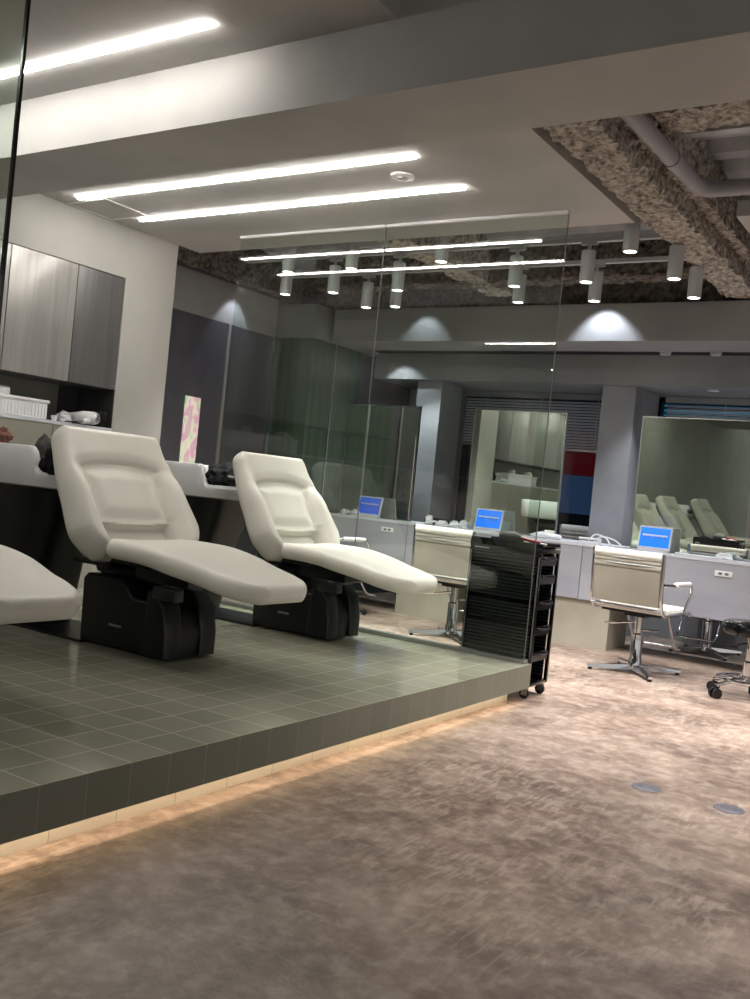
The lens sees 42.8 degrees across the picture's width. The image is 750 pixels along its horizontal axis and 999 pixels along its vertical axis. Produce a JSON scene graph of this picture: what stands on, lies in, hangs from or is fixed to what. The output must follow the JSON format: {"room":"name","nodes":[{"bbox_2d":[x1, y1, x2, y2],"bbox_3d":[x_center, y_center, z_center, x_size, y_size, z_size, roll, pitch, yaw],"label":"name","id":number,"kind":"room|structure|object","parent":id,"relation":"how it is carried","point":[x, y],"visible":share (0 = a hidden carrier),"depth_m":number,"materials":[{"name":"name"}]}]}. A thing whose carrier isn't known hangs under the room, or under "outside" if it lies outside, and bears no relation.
{"room":"salon","nodes":[
{"label":"salon","id":0,"kind":"room"},
{"bbox_2d":[0,194,178,571],"bbox_3d":[-6.565,-1.197,-0.564,0.580,3.200,17.810,6,1,33],"label":"wall","id":1,"kind":"structure","parent":0,"point":[147,263],"depth_m":6.42,"materials":[{"name":"paint"}]},
{"bbox_2d":[0,240,11,362],"bbox_3d":[-2.582,-1.173,5.323,0.360,0.740,0.964,6,1,33],"label":"upper cabinet","id":2,"kind":"object","parent":1,"relation":"attached to","point":[1,242],"visible":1,"depth_m":5.62,"materials":[{"name":"laminate"}]},
{"bbox_2d":[0,374,58,419],"bbox_3d":[-3.528,-0.754,4.298,0.015,0.260,5.100,6,1,33],"label":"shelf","id":3,"kind":"structure","parent":1,"relation":"attached to","point":[22,387],"depth_m":6.27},
{"bbox_2d":[0,244,78,380],"bbox_3d":[-2.185,-1.141,5.935,0.360,0.740,0.484,6,1,33],"label":"upper cabinet","id":4,"kind":"object","parent":1,"relation":"attached to","point":[41,291],"visible":0.99,"depth_m":5.83,"materials":[{"name":"laminate"}]},
{"bbox_2d":[36,265,124,389],"bbox_3d":[-1.948,-1.122,6.299,0.360,0.740,0.374,6,1,33],"label":"upper cabinet","id":5,"kind":"object","parent":1,"relation":"attached to","point":[99,295],"visible":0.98,"depth_m":6.20,"materials":[{"name":"laminate"}]},
{"bbox_2d":[56,385,114,427],"bbox_3d":[-1.945,-0.623,6.406,0.378,0.260,0.166,6,1,33],"label":"shelf","id":6,"kind":"object","parent":1,"relation":"attached to","point":[69,398],"depth_m":6.47,"materials":[{"name":"grey"}]},
{"bbox_2d":[177,246,283,296],"bbox_3d":[-1.297,-1.999,7.755,0.138,0.347,1.822,6,1,33],"label":"ceiling","id":7,"kind":"structure","parent":1,"relation":"attached to","point":[230,265],"depth_m":7.95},
{"bbox_2d":[0,0,400,105],"bbox_3d":[-3.714,-2.086,0.318,3.050,0.090,9.310,6,1,33],"label":"ceiling","id":8,"kind":"structure","parent":0,"point":[58,29],"depth_m":3.66,"materials":[{"name":"paint"}]},
{"bbox_2d":[0,22,214,78],"bbox_3d":[-1.499,-1.861,4.143,2.150,0.012,0.020,6,1,33],"label":"recessed light","id":9,"kind":"object","parent":8,"relation":"in","point":[208,25],"visible":1,"depth_m":3.84,"materials":[{"name":"white plastic"}]},
{"bbox_2d":[159,260,278,554],"bbox_3d":[-1.562,-0.804,7.893,0.262,3.200,1.840,6,1,33],"label":"wall","id":10,"kind":"structure","parent":0,"point":[218,373],"depth_m":7.99,"materials":[{"name":"laminate"}]},
{"bbox_2d":[279,271,304,304],"bbox_3d":[-0.090,-2.258,3.159,14.000,0.100,19.000,6,1,33],"label":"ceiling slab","id":11,"kind":"structure","parent":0,"point":[295,297],"depth_m":11.13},
{"bbox_2d":[252,337,410,593],"bbox_3d":[-0.361,-0.703,9.352,0.690,3.200,1.980,6,1,33],"label":"wall","id":12,"kind":"structure","parent":0,"point":[313,382],"depth_m":8.57,"materials":[{"name":"grey paint"}]},
{"bbox_2d":[173,265,379,356],"bbox_3d":[-0.820,-1.612,8.438,0.760,0.339,3.490,6,1,33],"label":"wall","id":13,"kind":"structure","parent":12,"relation":"attached to","point":[195,292],"depth_m":8.27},
{"bbox_2d":[330,512,423,562],"bbox_3d":[0.015,0.375,8.622,0.925,0.423,0.530,6,1,33],"label":"desk","id":14,"kind":"object","parent":12,"relation":"attached to","point":[393,545],"depth_m":8.32,"materials":[{"name":"grey laminate"}]},
{"bbox_2d":[357,496,383,517],"bbox_3d":[-0.050,0.065,8.513,0.245,0.184,0.080,6,1,33],"label":"tablet","id":15,"kind":"object","parent":14,"relation":"on","point":[369,506],"visible":0.99,"depth_m":8.50,"materials":[{"name":"white plastic"}]},
{"bbox_2d":[330,512,423,524],"bbox_3d":[0.035,0.175,8.620,0.925,0.020,0.530,6,1,33],"label":"countertop","id":16,"kind":"structure","parent":14,"relation":"on","point":[333,514],"depth_m":8.38,"materials":[{"name":"grey"}]},
{"bbox_2d":[338,404,421,521],"bbox_3d":[0.034,-0.346,8.648,0.820,1.015,0.029,6,1,38],"label":"mirror","id":17,"kind":"object","parent":14,"relation":"on","point":[393,431],"visible":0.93,"depth_m":8.61,"materials":[{"name":"clear glass"}]},
{"bbox_2d":[302,271,749,315],"bbox_3d":[3.668,-1.538,5.993,10.300,0.640,0.100,6,1,33],"label":"ceiling beam","id":18,"kind":"structure","parent":12,"relation":"attached to","point":[676,291],"depth_m":7.52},
{"bbox_2d":[333,300,749,351],"bbox_3d":[3.909,-1.081,5.932,9.950,0.276,0.460,6,1,33],"label":"ceiling beam","id":19,"kind":"structure","parent":12,"relation":"attached to","point":[706,326],"depth_m":7.36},
{"bbox_2d":[372,350,749,355],"bbox_3d":[4.114,-0.990,6.260,9.950,0.070,0.320,6,1,33],"label":"trim","id":20,"kind":"structure","parent":12,"relation":"attached to","point":[378,351],"depth_m":8.01,"materials":[{"name":"black"}]},
{"bbox_2d":[40,127,635,252],"bbox_3d":[-0.404,-1.718,5.298,3.200,0.090,1.750,6,1,33],"label":"ceiling","id":21,"kind":"structure","parent":0,"point":[526,170],"depth_m":5.15,"materials":[{"name":"paint"}]},
{"bbox_2d":[67,198,148,219],"bbox_3d":[-1.657,-1.803,5.955,0.350,0.004,0.360,6,1,33],"label":"access hatch","id":22,"kind":"object","parent":21,"relation":"attached to","point":[106,208],"visible":1,"depth_m":5.95,"materials":[{"name":"paint"}]},
{"bbox_2d":[77,155,415,199],"bbox_3d":[-0.796,-1.703,5.104,2.360,0.012,0.020,6,1,33],"label":"recessed light","id":23,"kind":"object","parent":21,"relation":"in","point":[408,157],"visible":1,"depth_m":4.97,"materials":[{"name":"white plastic"}]},
{"bbox_2d":[139,186,464,221],"bbox_3d":[-0.522,-1.680,5.480,2.340,0.012,0.020,6,1,33],"label":"recessed light","id":24,"kind":"object","parent":21,"relation":"in","point":[461,187],"visible":1,"depth_m":5.36,"materials":[{"name":"white plastic"}]},
{"bbox_2d":[391,172,414,180],"bbox_3d":[0.137,-1.602,4.768,0.120,0.020,0.120,6,1,33],"label":"smoke detector","id":25,"kind":"object","parent":21,"relation":"attached to","point":[400,176],"visible":1,"depth_m":4.74,"materials":[{"name":"white plastic"}]},
{"bbox_2d":[541,117,749,298],"bbox_3d":[1.577,-1.525,5.108,0.256,0.160,3.567,6,1,33],"label":"ceiling beam","id":26,"kind":"structure","parent":21,"relation":"attached to","point":[626,168],"depth_m":4.71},
{"bbox_2d":[0,592,749,998],"bbox_3d":[-1.214,0.983,0.140,16.000,0.100,25.000,6,1,33],"label":"floor","id":27,"kind":"structure","parent":0,"point":[509,849],"depth_m":2.65,"materials":[{"name":"carpet"}]},
{"bbox_2d":[0,589,531,857],"bbox_3d":[-2.797,0.639,2.233,2.976,0.222,8.756,6,1,33],"label":"platform","id":28,"kind":"object","parent":27,"relation":"on","point":[93,735],"visible":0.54,"depth_m":3.56,"materials":[{"name":"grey tile"}]},
{"bbox_2d":[0,0,30,324],"bbox_3d":[-1.174,-0.543,1.839,0.010,2.505,1.058,6,1,33],"label":"glass screen","id":29,"kind":"object","parent":28,"relation":"on","point":[27,2],"visible":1,"depth_m":2.27,"materials":[{"name":"black"}]},
{"bbox_2d":[0,413,53,445],"bbox_3d":[-2.522,-0.002,5.604,0.362,1.070,1.148,6,1,33],"label":"base cabinet","id":30,"kind":"object","parent":28,"relation":"on","point":[25,430],"visible":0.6,"depth_m":5.82,"materials":[{"name":"grey"}]},
{"bbox_2d":[0,393,49,418],"bbox_3d":[-2.363,-0.585,5.681,0.236,0.120,0.856,6,1,33],"label":"storage basket","id":31,"kind":"object","parent":30,"relation":"on","point":[9,404],"visible":0.96,"depth_m":5.82,"materials":[{"name":"white plastic"}]},
{"bbox_2d":[0,545,80,624],"bbox_3d":[-1.718,0.142,3.434,1.666,0.996,0.730,6,1,33],"label":"chair","id":32,"kind":"object","parent":28,"relation":"on","point":[29,592],"visible":1,"depth_m":3.07,"materials":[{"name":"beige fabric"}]},
{"bbox_2d":[0,442,84,625],"bbox_3d":[-1.683,0.181,4.865,0.764,0.890,0.590,6,1,33],"label":"basin","id":33,"kind":"object","parent":28,"relation":"on","point":[32,523],"visible":0.41,"depth_m":4.63,"materials":[{"name":"white ceramic"}]},
{"bbox_2d":[0,426,13,442],"bbox_3d":[-1.873,-0.327,4.786,0.132,0.084,0.118,6,1,33],"label":"towel","id":34,"kind":"object","parent":33,"relation":"on","point":[6,436],"visible":0.88,"depth_m":4.75,"materials":[{"name":"brown fabric"}]},
{"bbox_2d":[35,433,51,459],"bbox_3d":[-1.634,-0.215,4.778,0.084,0.231,0.183,6,1,19],"label":"cape","id":35,"kind":"object","parent":33,"relation":"in","point":[43,443],"visible":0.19,"depth_m":4.71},
{"bbox_2d":[38,448,54,474],"bbox_3d":[-1.492,-0.179,4.559,0.110,0.131,0.229,6,1,33],"label":"cape","id":36,"kind":"object","parent":33,"relation":"on","point":[46,465],"visible":0.32,"depth_m":4.48,"materials":[{"name":"black fabric"}]},
{"bbox_2d":[52,421,111,588],"bbox_3d":[-2.082,0.033,6.282,0.362,1.070,0.464,6,1,33],"label":"base cabinet","id":37,"kind":"object","parent":28,"relation":"on","point":[86,568],"visible":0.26,"depth_m":6.27,"materials":[{"name":"grey"}]},
{"bbox_2d":[65,411,99,424],"bbox_3d":[-1.921,-0.536,6.197,0.215,0.089,0.217,6,1,13],"label":"towel","id":38,"kind":"object","parent":37,"relation":"on","point":[83,417],"visible":0.92,"depth_m":6.22,"materials":[{"name":"white fabric"}]},
{"bbox_2d":[92,410,106,427],"bbox_3d":[-1.823,-0.539,6.343,0.110,0.119,0.088,6,1,33],"label":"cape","id":39,"kind":"object","parent":37,"relation":"on","point":[103,420],"visible":0.59,"depth_m":6.32,"materials":[{"name":"black fabric"}]},
{"bbox_2d":[15,425,306,659],"bbox_3d":[-1.045,0.196,4.462,1.666,0.996,0.730,6,1,33],"label":"chair","id":40,"kind":"object","parent":28,"relation":"on","point":[124,509],"visible":1,"depth_m":4.35,"materials":[{"name":"beige leather"}]},
{"bbox_2d":[165,460,245,607],"bbox_3d":[-1.083,0.227,5.954,0.764,0.890,0.590,6,1,33],"label":"basin","id":41,"kind":"object","parent":28,"relation":"on","point":[216,509],"visible":0.43,"depth_m":5.68,"materials":[{"name":"white ceramic"}]},
{"bbox_2d":[205,461,233,485],"bbox_3d":[-0.881,-0.151,5.738,0.162,0.157,0.352,6,1,33],"label":"cape","id":42,"kind":"object","parent":41,"relation":"in","point":[215,473],"visible":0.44,"depth_m":5.62,"materials":[{"name":"black fabric"}]},
{"bbox_2d":[215,451,436,639],"bbox_3d":[-0.376,0.258,5.428,1.582,0.981,0.693,6,1,33],"label":"chair","id":43,"kind":"object","parent":28,"relation":"on","point":[291,527],"visible":0.99,"depth_m":5.30,"materials":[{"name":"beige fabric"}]},
{"bbox_2d":[240,210,569,658],"bbox_3d":[-0.043,-0.441,5.695,2.287,2.388,0.028,6,1,33],"label":"glass wall","id":44,"kind":"structure","parent":28,"relation":"on","point":[559,212],"depth_m":5.52,"materials":[{"name":"glass"}]},
{"bbox_2d":[324,537,375,614],"bbox_3d":[-0.316,0.518,7.914,0.730,0.814,0.588,5,1,-43],"label":"chair","id":45,"kind":"object","parent":27,"relation":"on","point":[349,539],"visible":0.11,"depth_m":7.77,"materials":[{"name":"silver metal"}]},
{"bbox_2d":[395,583,465,621],"bbox_3d":[0.534,0.826,8.238,0.550,0.362,0.440,6,1,33],"label":"plinth","id":46,"kind":"object","parent":27,"relation":"on","point":[427,606],"visible":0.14,"depth_m":8.04,"materials":[{"name":"laminate"}]},
{"bbox_2d":[408,524,475,643],"bbox_3d":[0.634,0.621,7.187,0.588,0.814,0.730,6,1,31],"label":"chair","id":47,"kind":"object","parent":27,"relation":"on","point":[448,564],"visible":0.64,"depth_m":6.92,"materials":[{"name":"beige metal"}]},
{"bbox_2d":[404,522,535,565],"bbox_3d":[0.892,0.469,8.048,1.170,0.423,0.530,6,1,33],"label":"desk","id":48,"kind":"object","parent":27,"relation":"on","point":[409,543],"depth_m":8.12,"materials":[{"name":"grey laminate"}]},
{"bbox_2d":[408,522,535,539],"bbox_3d":[0.912,0.269,8.046,1.170,0.020,0.530,6,1,33],"label":"countertop","id":49,"kind":"structure","parent":48,"relation":"on","point":[477,531],"depth_m":7.80,"materials":[{"name":"grey"}]},
{"bbox_2d":[473,508,504,532],"bbox_3d":[0.933,0.171,7.870,0.245,0.184,0.080,6,1,33],"label":"tablet","id":50,"kind":"object","parent":48,"relation":"on","point":[489,520],"visible":0.98,"depth_m":7.87,"materials":[{"name":"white plastic"}]},
{"bbox_2d":[464,409,568,535],"bbox_3d":[1.155,-0.226,7.914,0.830,1.015,0.028,6,1,33],"label":"mirror","id":51,"kind":"object","parent":48,"relation":"on","point":[508,447],"visible":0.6,"depth_m":7.88,"materials":[{"name":"clear glass"}]},
{"bbox_2d":[461,536,560,698],"bbox_3d":[0.751,0.644,5.338,0.456,0.838,0.264,6,1,33],"label":"trolley","id":52,"kind":"object","parent":27,"relation":"on","point":[499,577],"visible":0.86,"depth_m":5.25,"materials":[{"name":"black plastic"}]},
{"bbox_2d":[470,538,560,553],"bbox_3d":[0.784,0.259,5.337,0.434,0.040,0.264,6,1,33],"label":"tray","id":53,"kind":"object","parent":52,"relation":"on","point":[496,545],"depth_m":5.24,"materials":[{"name":"black"}]},
{"bbox_2d":[499,531,540,543],"bbox_3d":[0.800,0.210,5.277,0.232,0.058,0.057,6,1,18],"label":"brush","id":54,"kind":"object","parent":52,"relation":"on","point":[506,535],"visible":0.8,"depth_m":5.27,"materials":[{"name":"red plastic"}]},
{"bbox_2d":[530,676,545,686],"bbox_3d":[0.712,0.985,5.346,0.426,0.020,0.256,6,1,33],"label":"tray","id":55,"kind":"object","parent":52,"relation":"on","point":[538,681],"depth_m":5.30,"materials":[{"name":"black"}]},
{"bbox_2d":[537,538,603,598],"bbox_3d":[1.544,0.539,7.621,0.385,0.423,0.530,6,1,33],"label":"desk","id":56,"kind":"object","parent":27,"relation":"on","point":[570,561],"depth_m":7.35,"materials":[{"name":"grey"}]},
{"bbox_2d":[530,531,561,539],"bbox_3d":[1.353,0.282,7.582,0.273,0.052,0.123,6,1,33],"label":"folded cloth","id":57,"kind":"object","parent":56,"relation":"on","point":[547,535],"visible":0.94,"depth_m":7.53,"materials":[{"name":"white fabric"}]},
{"bbox_2d":[537,538,603,545],"bbox_3d":[1.564,0.339,7.619,0.385,0.020,0.530,6,1,33],"label":"countertop","id":58,"kind":"structure","parent":56,"relation":"on","point":[564,541],"depth_m":7.42,"materials":[{"name":"grey"}]},
{"bbox_2d":[558,524,588,540],"bbox_3d":[1.668,0.671,8.268,0.620,0.892,0.730,6,1,33],"label":"chair","id":59,"kind":"object","parent":27,"relation":"on","point":[573,532],"visible":0.09,"depth_m":8.61,"materials":[{"name":"leather"}]},
{"bbox_2d":[546,595,627,650],"bbox_3d":[1.586,0.939,7.549,0.675,0.362,0.440,6,1,33],"label":"plinth","id":60,"kind":"object","parent":27,"relation":"on","point":[576,622],"visible":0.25,"depth_m":7.31,"materials":[{"name":"stone"}]},
{"bbox_2d":[586,546,692,681],"bbox_3d":[1.804,0.747,6.421,0.588,0.814,0.730,6,1,39],"label":"chair","id":61,"kind":"object","parent":27,"relation":"on","point":[616,580],"visible":1,"depth_m":6.20,"materials":[{"name":"silver metal"}]},
{"bbox_2d":[631,783,660,792],"bbox_3d":[1.048,1.112,3.699,0.112,0.005,0.112,6,1,33],"label":"floor outlet","id":62,"kind":"object","parent":27,"relation":"attached to","point":[645,787],"visible":1,"depth_m":3.69,"materials":[{"name":"grey metal"}]},
{"bbox_2d":[578,543,749,620],"bbox_3d":[2.386,0.629,7.070,1.625,0.423,0.530,6,1,33],"label":"desk","id":63,"kind":"object","parent":27,"relation":"on","point":[714,597],"depth_m":6.80,"materials":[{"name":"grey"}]},
{"bbox_2d":[637,525,672,552],"bbox_3d":[2.079,0.293,7.120,0.245,0.184,0.080,6,1,33],"label":"tablet","id":64,"kind":"object","parent":63,"relation":"on","point":[651,538],"visible":1,"depth_m":7.12,"materials":[{"name":"white plastic"}]},
{"bbox_2d":[583,543,749,565],"bbox_3d":[2.406,0.429,7.068,1.625,0.020,0.530,6,1,33],"label":"countertop","id":65,"kind":"structure","parent":63,"relation":"on","point":[734,562],"depth_m":6.88,"materials":[{"name":"grey"}]},
{"bbox_2d":[630,416,749,561],"bbox_3d":[2.379,-0.094,7.106,0.885,1.015,0.030,6,2,33],"label":"mirror","id":66,"kind":"object","parent":63,"relation":"on","point":[693,480],"visible":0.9,"depth_m":7.09,"materials":[{"name":"silver glass"}]},
{"bbox_2d":[667,615,741,660],"bbox_3d":[2.626,0.814,7.555,0.588,0.814,0.730,6,1,33],"label":"chair","id":67,"kind":"object","parent":27,"relation":"on","point":[705,641],"visible":0.21,"depth_m":7.57,"materials":[{"name":"silver metal"}]},
{"bbox_2d":[706,618,749,698],"bbox_3d":[2.271,0.974,5.807,0.492,0.470,0.474,6,1,33],"label":"stool","id":68,"kind":"object","parent":27,"relation":"on","point":[733,626],"visible":1,"depth_m":5.76,"materials":[{"name":"black"}]},
{"bbox_2d":[713,803,744,814],"bbox_3d":[1.305,1.139,3.530,0.112,0.005,0.112,6,1,33],"label":"floor outlet","id":69,"kind":"object","parent":27,"relation":"attached to","point":[727,808],"visible":1,"depth_m":3.52,"materials":[{"name":"grey metal"}]},
{"bbox_2d":[0,0,749,198],"bbox_3d":[1.795,-1.637,2.548,9.880,0.750,0.460,6,1,33],"label":"ceiling beam","id":70,"kind":"structure","parent":0,"point":[440,70],"depth_m":3.49,"materials":[{"name":"paint"}]},
{"bbox_2d":[411,381,462,521],"bbox_3d":[0.521,-0.054,9.092,0.260,2.089,0.400,6,1,33],"label":"wall column","id":71,"kind":"structure","parent":0,"point":[440,401],"depth_m":8.93,"materials":[{"name":"paint"}]},
{"bbox_2d":[260,132,749,272],"bbox_3d":[2.902,-1.720,4.793,10.500,0.060,4.500,6,1,33],"label":"deck","id":72,"kind":"object","parent":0,"point":[733,150],"visible":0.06,"depth_m":6.52,"materials":[{"name":"metal"}]},
{"bbox_2d":[377,233,512,296],"bbox_3d":[0.526,-1.808,6.815,0.261,0.346,1.875,6,1,33],"label":"ceiling","id":73,"kind":"structure","parent":72,"relation":"attached to","point":[471,257],"depth_m":6.82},
{"bbox_2d":[245,233,661,263],"bbox_3d":[0.400,-1.648,6.318,3.280,0.025,0.036,6,1,33],"label":"track","id":74,"kind":"object","parent":73,"relation":"attached to","point":[653,236],"visible":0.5,"depth_m":6.14,"materials":[{"name":"grey"}]},
{"bbox_2d":[280,261,292,295],"bbox_3d":[-0.644,-1.619,6.994,0.100,0.245,0.084,6,1,33],"label":"spotlight","id":75,"kind":"object","parent":74,"relation":"attached to","point":[286,279],"visible":0.62,"depth_m":6.96,"materials":[{"name":"grey"}]},
{"bbox_2d":[327,258,342,293],"bbox_3d":[-0.285,-1.581,6.759,0.100,0.245,0.084,6,1,33],"label":"spotlight","id":76,"kind":"object","parent":74,"relation":"attached to","point":[334,270],"visible":1,"depth_m":6.73,"materials":[{"name":"grey"}]},
{"bbox_2d":[391,254,407,291],"bbox_3d":[0.162,-1.533,6.467,0.100,0.245,0.084,6,1,33],"label":"spotlight","id":77,"kind":"object","parent":74,"relation":"attached to","point":[398,276],"visible":1,"depth_m":6.43,"materials":[{"name":"grey"}]},
{"bbox_2d":[507,247,525,287],"bbox_3d":[0.883,-1.455,5.994,0.100,0.245,0.084,6,1,33],"label":"spotlight","id":78,"kind":"object","parent":74,"relation":"attached to","point":[516,261],"visible":1,"depth_m":5.96,"materials":[{"name":"grey"}]},
{"bbox_2d":[579,241,598,283],"bbox_3d":[1.277,-1.423,5.737,0.100,0.245,0.084,6,1,33],"label":"spotlight","id":79,"kind":"object","parent":74,"relation":"attached to","point":[588,257],"visible":1,"depth_m":5.70,"materials":[{"name":"grey"}]},
{"bbox_2d":[667,244,684,280],"bbox_3d":[1.715,-1.376,5.450,0.100,0.245,0.084,6,1,33],"label":"spotlight","id":80,"kind":"object","parent":74,"relation":"attached to","point":[676,251],"visible":0.93,"depth_m":5.42,"materials":[{"name":"grey"}]},
{"bbox_2d":[293,256,684,278],"bbox_3d":[0.667,-1.626,6.728,3.280,0.025,0.036,6,1,33],"label":"track","id":81,"kind":"object","parent":73,"relation":"attached to","point":[655,258],"visible":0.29,"depth_m":6.63,"materials":[{"name":"grey"}]},
{"bbox_2d":[361,275,375,308],"bbox_3d":[-0.055,-1.563,7.194,0.100,0.245,0.084,6,1,33],"label":"spotlight","id":82,"kind":"object","parent":81,"relation":"attached to","point":[367,289],"visible":1,"depth_m":7.16,"materials":[{"name":"grey"}]},
{"bbox_2d":[389,275,401,307],"bbox_3d":[0.160,-1.540,7.053,0.100,0.245,0.084,6,1,33],"label":"spotlight","id":83,"kind":"object","parent":81,"relation":"attached to","point":[395,297],"visible":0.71,"depth_m":7.02,"materials":[{"name":"grey"}]},
{"bbox_2d":[512,267,528,303],"bbox_3d":[0.985,-1.462,6.513,0.100,0.245,0.084,6,1,33],"label":"spotlight","id":84,"kind":"object","parent":81,"relation":"attached to","point":[518,296],"visible":0.75,"depth_m":6.48,"materials":[{"name":"grey"}]},
{"bbox_2d":[588,263,605,302],"bbox_3d":[1.435,-1.408,6.218,0.100,0.245,0.084,6,1,33],"label":"spotlight","id":85,"kind":"object","parent":81,"relation":"attached to","point":[595,288],"visible":0.9,"depth_m":6.18,"materials":[{"name":"grey"}]},
{"bbox_2d":[687,265,703,299],"bbox_3d":[1.967,-1.356,5.870,0.100,0.245,0.084,6,1,33],"label":"spotlight","id":86,"kind":"object","parent":81,"relation":"attached to","point":[695,281],"visible":0.96,"depth_m":5.84,"materials":[{"name":"grey"}]},
{"bbox_3d":[0.325,-1.737,6.013,2.870,0.025,0.036,6,1,33],"label":"track","id":87,"kind":"object","parent":73,"relation":"attached to","visible":0},
{"bbox_2d":[282,246,296,273],"bbox_3d":[-0.589,-1.689,6.604,0.100,0.245,0.084,6,1,33],"label":"spotlight","id":88,"kind":"object","parent":87,"relation":"attached to","point":[288,266],"visible":0.69,"depth_m":6.57,"materials":[{"name":"grey"}]},
{"bbox_2d":[345,242,359,270],"bbox_3d":[-0.145,-1.642,6.314,0.100,0.245,0.084,6,1,33],"label":"spotlight","id":89,"kind":"object","parent":87,"relation":"attached to","point":[352,253],"visible":0.64,"depth_m":6.28,"materials":[{"name":"grey"}]},
{"bbox_2d":[434,236,449,263],"bbox_3d":[0.422,-1.597,5.943,0.100,0.245,0.084,6,1,33],"label":"spotlight","id":90,"kind":"object","parent":87,"relation":"attached to","point":[442,242],"visible":0.73,"depth_m":5.91,"materials":[{"name":"grey"}]},
{"bbox_2d":[622,216,640,253],"bbox_3d":[1.421,-1.490,5.289,0.100,0.245,0.084,6,1,33],"label":"spotlight","id":91,"kind":"object","parent":87,"relation":"attached to","point":[632,230],"visible":0.73,"depth_m":5.25,"materials":[{"name":"grey"}]},
{"bbox_2d":[313,239,708,293],"bbox_3d":[0.911,-1.772,7.199,3.285,0.347,0.246,6,1,33],"label":"ceiling","id":92,"kind":"structure","parent":72,"relation":"attached to","point":[649,272],"depth_m":6.92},
{"bbox_2d":[620,113,749,264],"bbox_3d":[1.643,-1.703,5.073,0.278,0.290,3.575,6,1,33],"label":"trim","id":93,"kind":"structure","parent":72,"relation":"attached to","point":[721,212],"depth_m":5.10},
{"bbox_2d":[257,229,654,257],"bbox_3d":[0.576,-1.868,7.063,3.720,0.040,0.060,6,1,33],"label":"rail","id":94,"kind":"object","parent":93,"relation":"attached to","point":[651,231],"visible":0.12,"depth_m":6.77,"materials":[{"name":"metal"}]},
{"bbox_2d":[620,114,749,196],"bbox_3d":[3.228,-1.383,3.731,4.784,0.083,1.435,6,1,13],"label":"ceiling pipe","id":95,"kind":"object","parent":93,"relation":"attached to","point":[640,124],"visible":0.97,"depth_m":4.44,"materials":[{"name":"grey"}]},
{"bbox_2d":[679,123,749,139],"bbox_3d":[3.301,-1.553,3.368,4.450,0.040,0.060,6,1,33],"label":"rail","id":96,"kind":"object","parent":93,"relation":"attached to","point":[732,129],"visible":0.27,"depth_m":4.47,"materials":[{"name":"metal"}]},
{"bbox_2d":[650,100,749,135],"bbox_3d":[3.109,-1.563,3.045,4.450,0.232,0.290,6,1,33],"label":"trim","id":97,"kind":"structure","parent":72,"relation":"attached to","point":[677,121],"depth_m":4.14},
{"bbox_2d":[374,353,749,398],"bbox_3d":[4.414,-1.247,6.723,10.000,1.110,0.760,6,1,33],"label":"ceiling","id":98,"kind":"structure","parent":0,"point":[659,375],"depth_m":8.10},
{"bbox_2d":[392,389,747,651],"bbox_3d":[4.431,-0.201,7.194,10.300,3.200,0.140,6,1,33],"label":"wall","id":99,"kind":"structure","parent":0,"point":[691,626],"depth_m":8.28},
{"bbox_2d":[455,396,591,525],"bbox_3d":[1.551,-0.228,9.059,1.660,1.540,0.070,6,1,33],"label":"window","id":100,"kind":"structure","parent":99,"relation":"in","point":[465,448],"depth_m":9.48,"materials":[{"name":"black glass"}]},
{"bbox_2d":[462,390,601,452],"bbox_3d":[1.536,-0.733,8.945,1.590,0.525,0.060,6,1,33],"label":"blind","id":101,"kind":"object","parent":100,"relation":"attached to","point":[565,396],"visible":0.54,"depth_m":8.84,"materials":[{"name":"grey"}]},
{"bbox_2d":[658,397,736,416],"bbox_3d":[3.901,0.024,7.521,3.500,1.540,0.070,6,1,33],"label":"window","id":102,"kind":"structure","parent":99,"relation":"in","point":[662,400],"depth_m":8.43,"materials":[{"name":"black glass"}]},
{"bbox_2d":[665,396,749,419],"bbox_3d":[3.912,-0.574,7.395,3.350,0.335,0.060,6,1,33],"label":"blind","id":103,"kind":"object","parent":102,"relation":"attached to","point":[681,400],"visible":0.43,"depth_m":8.10,"materials":[{"name":"grey"}]},
{"bbox_2d":[587,386,659,635],"bbox_3d":[2.097,0.114,8.203,0.285,2.089,0.640,6,1,33],"label":"wall column","id":104,"kind":"structure","parent":0,"point":[623,408],"depth_m":7.94,"materials":[{"name":"paint"}]},
{"bbox_2d":[736,200,749,232],"bbox_3d":[4.303,-1.224,4.311,4.750,0.080,1.800,6,1,33],"label":"ceiling","id":105,"kind":"structure","parent":0,"point":[743,206],"depth_m":4.84,"materials":[{"name":"paint"}]},
{"label":"outside","id":106,"kind":"structure","parent":0,"visible":0},
{"bbox_2d":[462,397,601,533],"bbox_3d":[4.551,-0.681,10.507,18.000,4.300,0.100,6,1,33],"label":"wall","id":107,"kind":"structure","parent":106,"point":[563,518],"depth_m":11.87,"materials":[{"name":"black"}]},
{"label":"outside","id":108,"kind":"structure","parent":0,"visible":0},
{"bbox_2d":[563,433,595,476],"bbox_3d":[2.015,-0.549,11.191,1.150,0.480,0.100,6,1,33],"label":"lit sign","id":109,"kind":"object","parent":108,"point":[575,463],"visible":0.21,"depth_m":10.92,"materials":[{"name":"red"}]},
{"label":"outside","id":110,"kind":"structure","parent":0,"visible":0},
{"bbox_2d":[559,475,593,514],"bbox_3d":[1.969,-0.089,11.197,1.150,0.435,0.100,6,1,33],"label":"lit sign","id":111,"kind":"object","parent":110,"point":[576,491],"visible":0.36,"depth_m":10.92,"materials":[{"name":"blue"}]},
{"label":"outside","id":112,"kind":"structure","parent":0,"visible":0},
{"bbox_2d":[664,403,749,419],"bbox_3d":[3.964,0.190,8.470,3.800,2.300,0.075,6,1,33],"label":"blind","id":113,"kind":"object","parent":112,"point":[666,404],"visible":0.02,"depth_m":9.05,"materials":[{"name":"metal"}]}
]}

